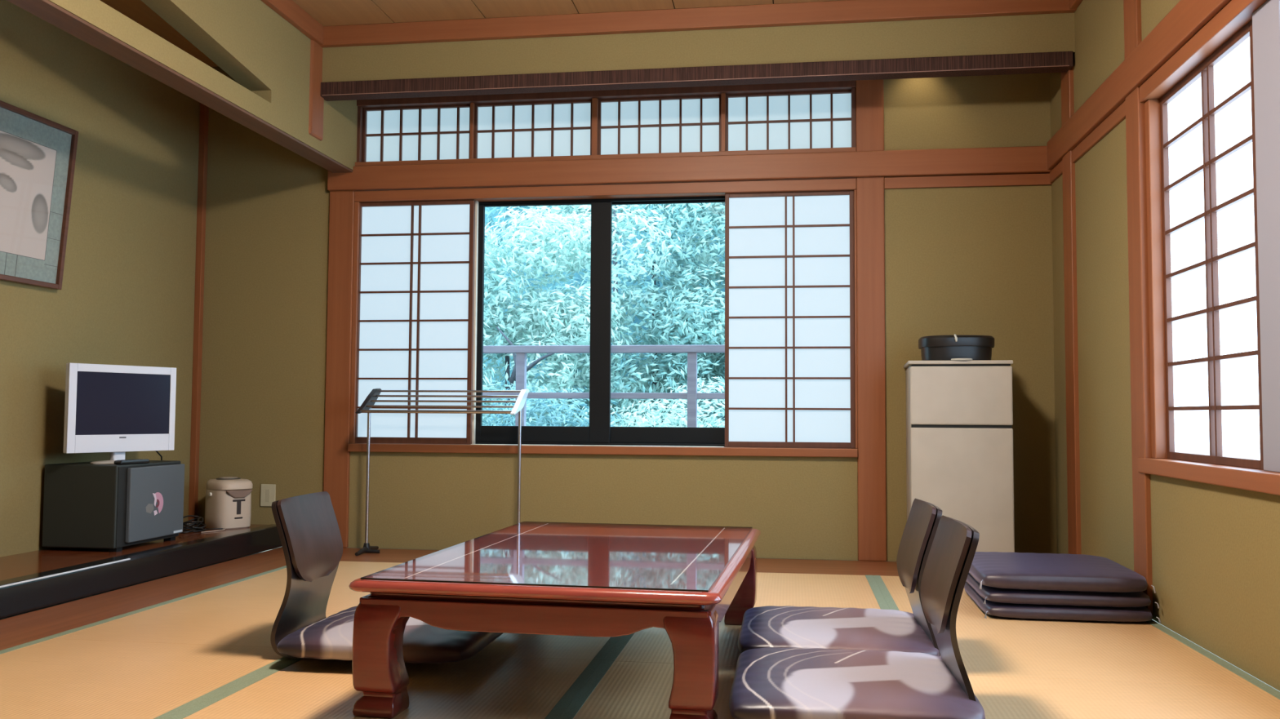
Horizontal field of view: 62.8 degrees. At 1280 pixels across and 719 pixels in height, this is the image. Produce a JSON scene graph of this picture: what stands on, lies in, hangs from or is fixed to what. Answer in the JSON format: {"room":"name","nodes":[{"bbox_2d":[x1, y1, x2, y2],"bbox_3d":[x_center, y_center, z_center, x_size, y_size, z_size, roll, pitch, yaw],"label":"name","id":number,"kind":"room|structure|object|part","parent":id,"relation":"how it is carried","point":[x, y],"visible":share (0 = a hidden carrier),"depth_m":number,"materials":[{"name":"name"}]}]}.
{"room":"japanese inn room","nodes":[
{"label":"japanese inn room","id":0,"kind":"room"},
{"bbox_2d":[0,0,199,557],"bbox_3d":[-2.944,-0.481,2.712,0.100,2.650,6.270,0,-3,8],"label":"wall","id":1,"kind":"structure","parent":0,"point":[126,297],"depth_m":4.94,"materials":[{"name":"green paint"}]},
{"bbox_2d":[0,100,78,289],"bbox_3d":[-2.634,-0.695,4.160,0.087,0.715,1.060,0,-3,8],"label":"picture frame","id":2,"kind":"object","parent":1,"relation":"attached to","point":[37,153],"visible":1,"depth_m":4.48,"materials":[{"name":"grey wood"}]},
{"bbox_2d":[0,130,56,260],"bbox_3d":[-2.635,-0.696,4.161,0.039,0.482,0.846,0,-3,8],"label":"painting","id":3,"kind":"object","parent":2,"relation":"attached to","point":[28,163],"depth_m":4.43,"materials":[{"name":"paper"}]},
{"bbox_2d":[0,523,266,581],"bbox_3d":[-2.679,0.785,2.605,0.470,0.113,6.268,0,-3,8],"label":"shelf","id":4,"kind":"object","parent":1,"relation":"attached to","point":[11,566],"depth_m":4.40,"materials":[{"name":"brown wood"}]},
{"bbox_2d":[41,460,184,552],"bbox_3d":[-2.383,0.658,4.781,0.370,0.374,0.490,0,-3,8],"label":"safe","id":5,"kind":"object","parent":4,"relation":"on","point":[86,505],"visible":0.98,"depth_m":4.56,"materials":[{"name":"grey metal"}]},
{"bbox_2d":[62,363,176,464],"bbox_3d":[-2.348,0.247,4.726,0.114,0.440,0.518,-1,-3,30],"label":"television","id":6,"kind":"object","parent":5,"relation":"on","point":[117,410],"visible":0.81,"depth_m":4.69,"materials":[{"name":"white plastic"}]},
{"bbox_2d":[114,459,149,464],"bbox_3d":[-2.261,0.455,4.668,0.042,0.019,0.170,-1,-3,18],"label":"remote control","id":7,"kind":"object","parent":5,"relation":"on","point":[123,461],"visible":1,"depth_m":4.64,"materials":[{"name":"black plastic"}]},
{"bbox_3d":[-2.208,0.649,4.783,0.021,0.326,0.414,0,-3,8],"label":"door","id":8,"kind":"part","parent":5,"relation":"part of","materials":[{"name":"grey metal"}]},
{"bbox_2d":[182,515,222,533],"bbox_3d":[-2.269,0.835,5.346,0.146,0.078,0.231,-2,-4,32],"label":"power cord","id":9,"kind":"object","parent":4,"relation":"on","point":[188,523],"visible":0.78,"depth_m":5.32,"materials":[{"name":"black plastic"}]},
{"bbox_2d":[200,528,225,533],"bbox_3d":[-2.161,0.871,5.337,0.033,0.008,0.176,-1,-3,18],"label":"power cord","id":10,"kind":"object","parent":4,"relation":"on","point":[224,528],"visible":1,"depth_m":5.31,"materials":[{"name":"beige plastic"}]},
{"bbox_2d":[204,476,253,529],"bbox_3d":[-2.170,0.753,5.535,0.233,0.264,0.212,-2,-4,40],"label":"pot","id":11,"kind":"object","parent":4,"relation":"on","point":[228,504],"visible":0.99,"depth_m":5.46,"materials":[{"name":"beige plastic"}]},
{"bbox_3d":[-2.178,0.625,5.549,0.092,0.006,0.096,-2,-4,40],"label":"push plate","id":12,"kind":"part","parent":11,"relation":"part of","materials":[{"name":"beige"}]},
{"bbox_3d":[-2.169,0.659,5.540,0.232,0.054,0.194,-2,-4,40],"label":"pot lid","id":13,"kind":"part","parent":11,"relation":"part of","materials":[{"name":"beige plastic"}]},
{"bbox_2d":[226,489,252,498],"bbox_3d":[-2.090,0.703,5.470,0.016,0.040,0.146,-2,-4,40],"label":"spout","id":14,"kind":"object","parent":11,"relation":"attached to","point":[230,494],"depth_m":5.46,"materials":[{"name":"brown plastic"}]},
{"bbox_2d":[48,0,357,169],"bbox_3d":[-2.045,-1.496,2.636,0.115,0.620,6.270,0,-3,8],"label":"wall","id":15,"kind":"structure","parent":0,"point":[268,58],"depth_m":4.59,"materials":[{"name":"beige paint"}]},
{"bbox_2d":[7,0,352,173],"bbox_3d":[-2.050,-1.181,2.611,0.114,0.012,6.252,0,-3,8],"label":"trim","id":16,"kind":"structure","parent":15,"relation":"attached to","point":[47,11],"depth_m":4.05,"materials":[{"name":"brown wood"}]},
{"bbox_2d":[261,0,323,44],"bbox_3d":[-2.007,-1.771,2.388,0.032,0.095,5.762,0,-3,8],"label":"trim","id":17,"kind":"structure","parent":15,"relation":"attached to","point":[289,10],"depth_m":4.98,"materials":[{"name":"brown wood"}]},
{"bbox_2d":[308,40,324,141],"bbox_3d":[-1.617,-1.385,5.227,0.032,0.565,0.145,0,-3,8],"label":"trim","id":18,"kind":"structure","parent":15,"relation":"attached to","point":[315,115],"depth_m":5.20,"materials":[{"name":"brown wood"}]},
{"bbox_2d":[356,106,363,162],"bbox_3d":[-1.532,-1.225,5.747,0.022,0.312,0.065,0,-3,8],"label":"trim","id":19,"kind":"structure","parent":15,"relation":"attached to","point":[360,110],"depth_m":5.72,"materials":[{"name":"brown wood"}]},
{"bbox_2d":[100,0,841,66],"bbox_3d":[-0.643,-1.817,2.466,4.725,0.020,6.500,0,-3,8],"label":"ceiling","id":20,"kind":"structure","parent":0,"point":[326,12],"depth_m":5.01,"materials":[{"name":"brown wood"}]},
{"bbox_2d":[197,66,1057,561],"bbox_3d":[-0.199,-0.316,5.540,4.726,2.650,0.120,0,-3,8],"label":"wall","id":21,"kind":"structure","parent":0,"point":[959,260],"depth_m":5.37,"materials":[{"name":"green paint"}]},
{"bbox_2d":[0,558,130,588],"bbox_3d":[-2.457,0.694,1.896,0.009,0.007,4.920,0,-3,8],"label":"trim","id":22,"kind":"structure","parent":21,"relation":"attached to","point":[127,559],"depth_m":3.92,"materials":[{"name":"white"}]},
{"bbox_2d":[0,524,282,619],"bbox_3d":[-2.401,0.783,2.565,0.092,0.117,6.268,0,-3,8],"label":"trim","id":23,"kind":"structure","parent":21,"relation":"attached to","point":[163,562],"depth_m":4.32,"materials":[{"name":"black paint"}]},
{"bbox_2d":[0,546,346,650],"bbox_3d":[-2.187,0.866,2.525,0.348,0.050,6.260,0,-3,8],"label":"trim","id":24,"kind":"structure","parent":21,"relation":"attached to","point":[20,629],"depth_m":4.02,"materials":[{"name":"brown wood"}]},
{"bbox_2d":[188,102,208,521],"bbox_3d":[-2.433,-0.373,5.786,0.035,2.537,0.035,0,-3,8],"label":"trim","id":25,"kind":"structure","parent":21,"relation":"attached to","point":[204,110],"depth_m":5.77,"materials":[{"name":"brown wood"}]},
{"bbox_2d":[260,484,275,506],"bbox_3d":[-2.015,0.736,5.679,0.086,0.120,0.010,0,-3,8],"label":"wall socket","id":26,"kind":"object","parent":21,"relation":"attached to","point":[268,491],"visible":0.9,"depth_m":5.67,"materials":[{"name":"beige plastic"}]},
{"bbox_2d":[323,190,354,547],"bbox_3d":[-1.614,-0.314,5.739,0.142,2.650,0.148,0,-3,8],"label":"trim","id":27,"kind":"structure","parent":21,"relation":"attached to","point":[341,211],"depth_m":5.65,"materials":[{"name":"brown wood"}]},
{"bbox_2d":[469,102,475,158],"bbox_3d":[-0.902,-1.226,5.660,0.017,0.312,0.058,0,-3,8],"label":"trim","id":28,"kind":"structure","parent":21,"relation":"attached to","point":[472,104],"depth_m":5.63,"materials":[{"name":"brown wood"}]},
{"bbox_2d":[591,97,598,155],"bbox_3d":[-0.237,-1.227,5.564,0.029,0.312,0.058,0,-3,8],"label":"trim","id":29,"kind":"structure","parent":21,"relation":"attached to","point":[594,100],"depth_m":5.54,"materials":[{"name":"brown wood"}]},
{"bbox_2d":[347,443,857,457],"bbox_3d":[-0.227,0.473,5.489,2.673,0.043,0.165,0,-3,8],"label":"trim","id":30,"kind":"structure","parent":21,"relation":"attached to","point":[357,447],"depth_m":5.39,"materials":[{"name":"brown wood"}]},
{"bbox_2d":[355,200,475,444],"bbox_3d":[-1.213,-0.203,5.642,0.650,1.309,0.026,0,-3,8],"label":"screen","id":31,"kind":"object","parent":30,"relation":"on","point":[415,306],"visible":1,"depth_m":5.65,"materials":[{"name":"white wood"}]},
{"bbox_2d":[724,190,855,448],"bbox_3d":[0.762,-0.206,5.357,0.655,1.309,0.026,0,-3,8],"label":"screen","id":32,"kind":"object","parent":30,"relation":"on","point":[789,259],"visible":1,"depth_m":5.36,"materials":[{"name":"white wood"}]},
{"bbox_2d":[349,189,857,448],"bbox_3d":[-0.222,-0.203,5.532,2.673,1.310,0.150,0,-3,8],"label":"window","id":33,"kind":"structure","parent":21,"relation":"in","point":[599,433],"depth_m":5.56,"materials":[{"name":"black metal"}]},
{"bbox_3d":[-0.523,-0.200,5.609,0.745,1.282,0.027,0,-3,8],"label":"sash","id":34,"kind":"part","parent":33,"relation":"part of","materials":[{"name":"black metal"}]},
{"bbox_3d":[0.414,-0.200,5.502,1.350,1.282,0.022,0,-3,8],"label":"sash","id":35,"kind":"part","parent":33,"relation":"part of","materials":[{"name":"black metal"}]},
{"bbox_2d":[356,80,855,108],"bbox_3d":[-0.215,-1.406,5.596,2.673,0.048,0.148,0,-3,8],"label":"trim","id":36,"kind":"structure","parent":21,"relation":"attached to","point":[837,85],"depth_m":5.52,"materials":[{"name":"brown wood"}]},
{"bbox_2d":[339,547,898,576],"bbox_3d":[0.194,1.015,5.099,3.625,0.050,0.478,0,-3,8],"label":"trim","id":37,"kind":"structure","parent":21,"relation":"attached to","point":[400,556],"depth_m":5.09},
{"bbox_2d":[355,388,528,555],"bbox_3d":[-1.009,0.571,5.362,0.848,0.850,0.289,0,-3,8],"label":"drying rack","id":38,"kind":"object","parent":37,"relation":"on","point":[369,402],"visible":0.85,"depth_m":5.39,"materials":[{"name":"silver metal"}]},
{"bbox_2d":[903,360,1014,552],"bbox_3d":[1.492,0.502,4.942,0.458,0.974,0.444,0,-3,11],"label":"refrigerator","id":39,"kind":"object","parent":37,"relation":"on","point":[960,459],"visible":0.77,"depth_m":4.73,"materials":[{"name":"white metal"}]},
{"bbox_2d":[918,333,994,360],"bbox_3d":[1.486,-0.050,4.928,0.336,0.127,0.266,0,-3,6],"label":"case","id":40,"kind":"object","parent":39,"relation":"on","point":[933,348],"visible":0.85,"depth_m":4.82,"materials":[{"name":"black plastic"}]},
{"bbox_3d":[1.487,-0.083,4.935,0.336,0.056,0.256,0,-3,6],"label":"case lid","id":41,"kind":"part","parent":40,"relation":"part of","materials":[{"name":"black plastic"}]},
{"bbox_3d":[1.495,0.024,4.967,0.458,0.017,0.444,0,-3,11],"label":"lid","id":42,"kind":"part","parent":39,"relation":"part of","materials":[{"name":"beige plastic"}]},
{"bbox_3d":[1.458,0.164,4.767,0.446,0.267,0.041,0,-3,11],"label":"freezer door","id":43,"kind":"part","parent":39,"relation":"part of","materials":[{"name":"beige metal"}]},
{"bbox_2d":[951,358,972,360],"bbox_3d":[1.463,0.000,4.769,0.096,0.008,0.068,0,-3,8],"label":"loop","id":44,"kind":"object","parent":39,"relation":"on","point":[952,359],"visible":1,"depth_m":4.75,"materials":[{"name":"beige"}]},
{"bbox_3d":[1.456,0.622,4.743,0.446,0.623,0.041,0,-3,11],"label":"door","id":45,"kind":"part","parent":39,"relation":"part of","materials":[{"name":"white metal"}]},
{"bbox_2d":[327,145,1051,191],"bbox_3d":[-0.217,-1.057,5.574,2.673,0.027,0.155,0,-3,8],"label":"trim","id":46,"kind":"structure","parent":21,"relation":"attached to","point":[848,148],"depth_m":5.49,"materials":[{"name":"brown wood"}]},
{"bbox_2d":[362,104,470,161],"bbox_3d":[-1.213,-1.225,5.717,0.616,0.312,0.026,0,-3,8],"label":"screen","id":47,"kind":"object","parent":46,"relation":"on","point":[433,132],"visible":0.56,"depth_m":5.72,"materials":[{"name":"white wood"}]},
{"bbox_2d":[474,99,591,158],"bbox_3d":[-0.571,-1.226,5.624,0.650,0.312,0.026,0,-3,8],"label":"screen","id":48,"kind":"object","parent":46,"relation":"on","point":[563,127],"visible":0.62,"depth_m":5.63,"materials":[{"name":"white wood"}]},
{"bbox_2d":[597,94,720,155],"bbox_3d":[0.103,-1.227,5.527,0.655,0.312,0.026,0,-3,8],"label":"screen","id":49,"kind":"object","parent":46,"relation":"on","point":[671,124],"visible":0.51,"depth_m":5.53,"materials":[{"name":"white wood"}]},
{"bbox_2d":[725,89,851,151],"bbox_3d":[0.774,-1.228,5.431,0.658,0.312,0.026,0,-3,8],"label":"screen","id":50,"kind":"object","parent":46,"relation":"on","point":[823,118],"visible":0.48,"depth_m":5.44,"materials":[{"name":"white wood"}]},
{"bbox_2d":[354,173,1052,202],"bbox_3d":[0.251,-0.886,5.501,3.621,0.057,0.148,0,-3,8],"label":"trim","id":51,"kind":"structure","parent":21,"relation":"attached to","point":[720,188],"depth_m":5.44,"materials":[{"name":"brown wood"}]},
{"bbox_2d":[720,93,725,151],"bbox_3d":[0.436,-1.228,5.467,0.022,0.312,0.058,0,-3,8],"label":"trim","id":52,"kind":"structure","parent":21,"relation":"attached to","point":[722,95],"depth_m":5.44,"materials":[{"name":"brown wood"}]},
{"bbox_2d":[851,87,856,146],"bbox_3d":[1.094,-1.230,5.369,0.022,0.312,0.065,0,-3,8],"label":"trim","id":53,"kind":"structure","parent":21,"relation":"attached to","point":[853,89],"depth_m":5.34,"materials":[{"name":"brown wood"}]},
{"bbox_2d":[855,79,886,561],"bbox_3d":[1.171,-0.319,5.338,0.139,2.650,0.148,0,-3,8],"label":"trim","id":54,"kind":"structure","parent":21,"relation":"attached to","point":[869,94],"depth_m":5.25,"materials":[{"name":"brown wood"}]},
{"bbox_2d":[0,549,1279,692],"bbox_3d":[-0.642,0.967,2.368,4.850,0.150,6.600,0,-3,8],"label":"floor","id":55,"kind":"structure","parent":0,"point":[270,549],"depth_m":4.18,"materials":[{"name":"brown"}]},
{"bbox_2d":[0,638,290,718],"bbox_3d":[-1.576,0.860,2.363,0.902,0.051,1.813,0,-3,8],"label":"mat","id":56,"kind":"object","parent":55,"relation":"on","point":[42,678],"visible":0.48,"depth_m":2.86,"materials":[{"name":"beige wicker"}]},
{"bbox_2d":[44,561,401,647],"bbox_3d":[-1.317,0.956,4.157,0.902,0.051,1.816,0,-3,8],"label":"mat","id":57,"kind":"object","parent":55,"relation":"on","point":[242,612],"visible":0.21,"depth_m":3.71,"materials":[{"name":"beige wicker"}]},
{"bbox_2d":[270,491,342,660],"bbox_3d":[-0.867,0.651,3.235,0.426,0.458,0.382,0,-3,5],"label":"chair","id":58,"kind":"object","parent":57,"relation":"on","point":[307,525],"visible":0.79,"depth_m":3.22,"materials":[{"name":"brown wood"}]},
{"bbox_3d":[-1.024,0.550,3.254,0.078,0.257,0.374,0,-3,5],"label":"panel","id":59,"kind":"part","parent":58,"relation":"part of","materials":[{"name":"brown wood"}]},
{"bbox_2d":[276,606,502,663],"bbox_3d":[-0.712,0.823,3.180,0.566,0.072,0.605,0,-3,8],"label":"seat cushion","id":60,"kind":"object","parent":58,"relation":"on","point":[331,637],"visible":0.47,"depth_m":2.92,"materials":[{"name":"fabric"}]},
{"bbox_2d":[168,655,603,718],"bbox_3d":[-0.683,0.859,2.235,0.902,0.051,1.813,0,-3,8],"label":"mat","id":61,"kind":"object","parent":55,"relation":"on","point":[474,687],"visible":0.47,"depth_m":2.72,"materials":[{"name":"beige wicker"}]},
{"bbox_2d":[474,633,622,660],"bbox_3d":[-0.424,0.955,4.029,0.902,0.051,1.816,0,-3,8],"label":"mat","id":62,"kind":"object","parent":55,"relation":"on","point":[507,645],"visible":0.05,"depth_m":3.25,"materials":[{"name":"beige wicker"}]},
{"bbox_2d":[348,521,760,718],"bbox_3d":[-0.136,0.718,3.091,0.894,0.325,1.410,0,-3,10],"label":"table","id":63,"kind":"object","parent":62,"relation":"on","point":[539,578],"visible":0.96,"depth_m":2.48,"materials":[{"name":"red paint"}]},
{"bbox_3d":[-0.615,0.709,2.538,0.122,0.280,0.122,0,-3,10],"label":"leg","id":64,"kind":"part","parent":63,"relation":"part of","materials":[{"name":"red paint"}]},
{"bbox_3d":[0.117,0.706,2.405,0.122,0.280,0.122,0,-3,10],"label":"leg","id":65,"kind":"part","parent":63,"relation":"part of","materials":[{"name":"red paint"}]},
{"bbox_3d":[0.342,0.772,3.643,0.122,0.280,0.122,0,-3,10],"label":"leg","id":66,"kind":"part","parent":63,"relation":"part of","materials":[{"name":"red paint"}]},
{"bbox_2d":[559,660,736,718],"bbox_3d":[0.213,0.857,2.105,0.908,0.051,1.813,0,-3,8],"label":"mat","id":67,"kind":"object","parent":55,"relation":"on","point":[616,690],"visible":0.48,"depth_m":2.71,"materials":[{"name":"beige wicker"}]},
{"bbox_2d":[920,515,979,702],"bbox_3d":[0.587,0.624,2.560,0.426,0.458,0.382,0,-3,7],"label":"chair","id":68,"kind":"object","parent":67,"relation":"on","point":[953,550],"visible":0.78,"depth_m":2.48,"materials":[{"name":"brown wood"}]},
{"bbox_2d":[728,647,985,718],"bbox_3d":[0.512,0.798,2.563,0.566,0.072,0.605,0,-3,8],"label":"seat cushion","id":69,"kind":"object","parent":68,"relation":"on","point":[769,682],"visible":0.98,"depth_m":2.42,"materials":[{"name":"fabric"}]},
{"bbox_3d":[0.745,0.524,2.546,0.078,0.257,0.374,0,-3,7],"label":"panel","id":70,"kind":"part","parent":68,"relation":"part of","materials":[{"name":"brown wood"}]},
{"bbox_2d":[604,572,889,666],"bbox_3d":[0.471,0.953,3.900,0.908,0.051,1.816,0,-3,8],"label":"mat","id":71,"kind":"object","parent":55,"relation":"on","point":[652,645],"visible":0.33,"depth_m":4.06,"materials":[{"name":"beige wicker"}]},
{"bbox_2d":[896,498,942,656],"bbox_3d":[0.664,0.654,3.118,0.426,0.458,0.382,0,-3,7],"label":"chair","id":72,"kind":"object","parent":71,"relation":"on","point":[919,532],"visible":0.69,"depth_m":3.06,"materials":[{"name":"brown wood"}]},
{"bbox_2d":[737,606,939,656],"bbox_3d":[0.590,0.831,3.184,0.566,0.072,0.605,0,-3,8],"label":"seat cushion","id":73,"kind":"object","parent":72,"relation":"on","point":[762,627],"visible":0.78,"depth_m":3.06,"materials":[{"name":"fabric"}]},
{"bbox_3d":[0.821,0.553,3.105,0.078,0.257,0.374,0,-3,7],"label":"panel","id":74,"kind":"part","parent":72,"relation":"part of","materials":[{"name":"brown wood"}]},
{"bbox_2d":[872,575,1270,687],"bbox_3d":[1.370,0.952,3.770,0.908,0.051,1.816,0,-3,8],"label":"mat","id":75,"kind":"object","parent":55,"relation":"on","point":[1147,651],"visible":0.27,"depth_m":3.23,"materials":[{"name":"beige wicker"}]},
{"bbox_2d":[964,582,1161,623],"bbox_3d":[1.561,0.913,3.987,0.590,0.053,0.658,0,-3,9],"label":"floor cushion","id":76,"kind":"object","parent":75,"relation":"on","point":[1108,614],"visible":0.38,"depth_m":3.69,"materials":[{"name":"purple fabric"}]},
{"bbox_2d":[965,573,1159,608],"bbox_3d":[1.558,0.864,3.994,0.590,0.052,0.658,0,-3,9],"label":"floor cushion","id":77,"kind":"object","parent":76,"relation":"on","point":[1135,599],"visible":0.41,"depth_m":3.69,"materials":[{"name":"purple fabric"}]},
{"bbox_2d":[968,551,1155,593],"bbox_3d":[1.547,0.804,3.991,0.590,0.070,0.658,0,-3,10],"label":"floor cushion","id":78,"kind":"object","parent":77,"relation":"on","point":[1011,571],"visible":0.94,"depth_m":3.74,"materials":[{"name":"purple fabric"}]},
{"bbox_2d":[967,675,1279,718],"bbox_3d":[1.111,0.856,1.976,0.908,0.051,1.813,0,-3,8],"label":"mat","id":79,"kind":"object","parent":55,"relation":"on","point":[1000,697],"visible":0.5,"depth_m":2.68,"materials":[{"name":"beige wicker"}]},
{"bbox_2d":[322,12,1075,82],"bbox_3d":[0.187,-1.528,5.043,3.616,0.278,0.060,0,-3,8],"label":"wall","id":80,"kind":"structure","parent":0,"point":[1053,32],"depth_m":4.99,"materials":[{"name":"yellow paint"}]},
{"bbox_2d":[320,51,1073,101],"bbox_3d":[0.181,-1.354,5.033,3.601,0.071,0.087,0,-3,8],"label":"trim","id":81,"kind":"structure","parent":80,"relation":"attached to","point":[1055,58],"depth_m":4.98,"materials":[{"name":"brown wood"}]},
{"bbox_2d":[319,0,1076,47],"bbox_3d":[0.180,-1.621,4.999,3.616,0.097,0.038,0,-3,8],"label":"trim","id":82,"kind":"structure","parent":80,"relation":"attached to","point":[843,11],"depth_m":4.98,"materials":[{"name":"brown wood"}]},
{"bbox_2d":[1049,0,1279,691],"bbox_3d":[1.635,-0.488,2.052,0.100,2.650,6.270,0,-3,8],"label":"wall","id":83,"kind":"structure","parent":0,"point":[1215,549],"depth_m":4.11,"materials":[{"name":"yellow paint"}]},
{"bbox_2d":[1061,66,1080,554],"bbox_3d":[1.980,-0.342,4.799,0.040,2.650,0.145,0,-3,8],"label":"trim","id":84,"kind":"structure","parent":83,"relation":"attached to","point":[1067,77],"depth_m":4.75,"materials":[{"name":"brown wood"}]},
{"bbox_2d":[1069,0,1082,8],"bbox_3d":[1.540,-1.778,1.877,0.032,0.095,5.762,0,-3,8],"label":"trim","id":85,"kind":"structure","parent":83,"relation":"attached to","point":[1073,4],"depth_m":4.68,"materials":[{"name":"brown wood"}]},
{"bbox_2d":[1123,0,1152,619],"bbox_3d":[1.889,-0.391,3.874,0.120,2.650,0.145,0,-3,8],"label":"trim","id":86,"kind":"structure","parent":83,"relation":"attached to","point":[1135,109],"depth_m":3.84,"materials":[{"name":"brown wood"}]},
{"bbox_2d":[1047,0,1231,169],"bbox_3d":[1.571,-1.165,2.073,0.030,0.138,6.222,0,-3,8],"label":"trim","id":87,"kind":"structure","parent":83,"relation":"attached to","point":[1186,18],"depth_m":3.82,"materials":[{"name":"brown wood"}]},
{"bbox_2d":[1049,0,1266,182],"bbox_3d":[1.631,-1.064,2.074,0.112,0.058,6.252,0,-3,8],"label":"trim","id":88,"kind":"structure","parent":83,"relation":"attached to","point":[1236,14],"depth_m":3.43,"materials":[{"name":"brown wood"}]},
{"bbox_2d":[1137,457,1279,495],"bbox_3d":[1.720,0.323,2.649,0.145,0.054,2.360,0,-3,8],"label":"trim","id":89,"kind":"structure","parent":83,"relation":"attached to","point":[1238,477],"depth_m":3.14,"materials":[{"name":"brown wood"}]},
{"bbox_2d":[1160,19,1263,470],"bbox_3d":[1.831,-0.317,3.356,0.028,1.298,0.802,0,-3,8],"label":"screen","id":90,"kind":"object","parent":89,"relation":"on","point":[1214,395],"visible":0.71,"depth_m":3.33,"materials":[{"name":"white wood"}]},
{"bbox_2d":[1144,0,1279,472],"bbox_3d":[1.736,-0.354,2.655,0.119,1.298,2.305,0,-3,8],"label":"window","id":91,"kind":"structure","parent":83,"relation":"in","point":[1265,19],"depth_m":2.92,"materials":[{"name":"brown wood"}]},
{"label":"outside","id":92,"kind":"structure","parent":0,"visible":0},
{"bbox_2d":[273,546,848,560],"bbox_3d":[-0.632,1.099,6.113,9.000,0.080,0.820,0,-3,8],"label":"ground","id":93,"kind":"structure","parent":92,"point":[279,547],"depth_m":5.78,"materials":[{"name":"beige"}]},
{"bbox_2d":[482,344,724,427],"bbox_3d":[-0.588,0.495,6.432,9.000,1.160,0.070,0,-3,8],"label":"balcony railing","id":94,"kind":"object","parent":93,"relation":"on","point":[521,351],"visible":0.14,"depth_m":6.36,"materials":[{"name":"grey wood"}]},
{"bbox_3d":[-0.736,0.517,6.453,0.056,1.115,0.054,0,-3,8],"label":"post","id":95,"kind":"part","parent":94,"relation":"part of","materials":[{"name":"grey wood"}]},
{"bbox_3d":[-0.586,0.222,6.447,9.000,0.037,0.040,0,-3,8],"label":"rail","id":96,"kind":"part","parent":94,"relation":"part of","materials":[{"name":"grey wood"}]},
{"bbox_3d":[-0.584,-0.062,6.462,9.000,0.045,0.070,0,-3,8],"label":"rail","id":97,"kind":"part","parent":94,"relation":"part of","materials":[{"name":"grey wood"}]},
{"bbox_3d":[0.313,0.516,6.301,0.056,1.115,0.054,0,-3,8],"label":"post","id":98,"kind":"part","parent":94,"relation":"part of","materials":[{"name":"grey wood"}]},
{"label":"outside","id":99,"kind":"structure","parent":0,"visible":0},
{"bbox_3d":[-1.095,4.471,13.376,22.000,0.100,13.400,0,-3,8],"label":"terrain","id":100,"kind":"structure","parent":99,"visible":0},
{"bbox_2d":[482,252,530,419],"bbox_3d":[-2.709,1.452,9.009,3.443,5.455,2.324,0,-3,11],"label":"tree","id":101,"kind":"object","parent":100,"relation":"on","point":[495,277],"visible":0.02,"depth_m":8.97,"materials":[{"name":"green plant"}]},
{"bbox_2d":[482,379,627,426],"bbox_3d":[-1.169,2.132,7.749,2.339,3.982,1.436,0,-3,15],"label":"shrub","id":102,"kind":"object","parent":100,"relation":"on","point":[507,417],"visible":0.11,"depth_m":7.49,"materials":[{"name":"green plant"}]},
{"bbox_2d":[482,204,681,426],"bbox_3d":[-1.165,1.395,9.441,3.116,5.633,2.071,-1,-3,16],"label":"tree","id":103,"kind":"object","parent":100,"relation":"on","point":[575,238],"visible":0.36,"depth_m":9.24,"materials":[{"name":"green plant"}]},
{"bbox_2d":[482,202,724,427],"bbox_3d":[0.127,0.850,10.451,3.593,6.842,2.288,0,-3,8],"label":"tree","id":104,"kind":"object","parent":100,"relation":"on","point":[573,208],"visible":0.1,"depth_m":10.15,"materials":[{"name":"green plant"}]},
{"bbox_2d":[483,204,724,426],"bbox_3d":[-0.889,-1.507,14.879,22.000,12.000,4.000,0,-3,8],"label":"tree","id":105,"kind":"object","parent":100,"relation":"on","point":[576,275],"depth_m":14.71,"materials":[{"name":"green plant"}]},
{"bbox_2d":[484,203,724,426],"bbox_3d":[-0.234,-0.211,12.013,6.851,9.120,4.163,0,-3,8],"label":"tree","id":106,"kind":"object","parent":100,"relation":"on","point":[493,209],"visible":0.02,"depth_m":12.31,"materials":[{"name":"green plant"}]},
{"bbox_2d":[563,376,724,427],"bbox_3d":[0.549,2.125,7.768,2.219,4.019,1.698,0,-3,11],"label":"shrub","id":107,"kind":"object","parent":100,"relation":"on","point":[673,420],"visible":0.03,"depth_m":7.63,"materials":[{"name":"green plant"}]},
{"bbox_2d":[610,202,724,427],"bbox_3d":[1.258,0.692,9.933,3.256,7.116,1.961,0,-3,5],"label":"tree","id":108,"kind":"object","parent":100,"relation":"on","point":[656,338],"visible":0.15,"depth_m":9.73,"materials":[{"name":"green plant"}]}
]}

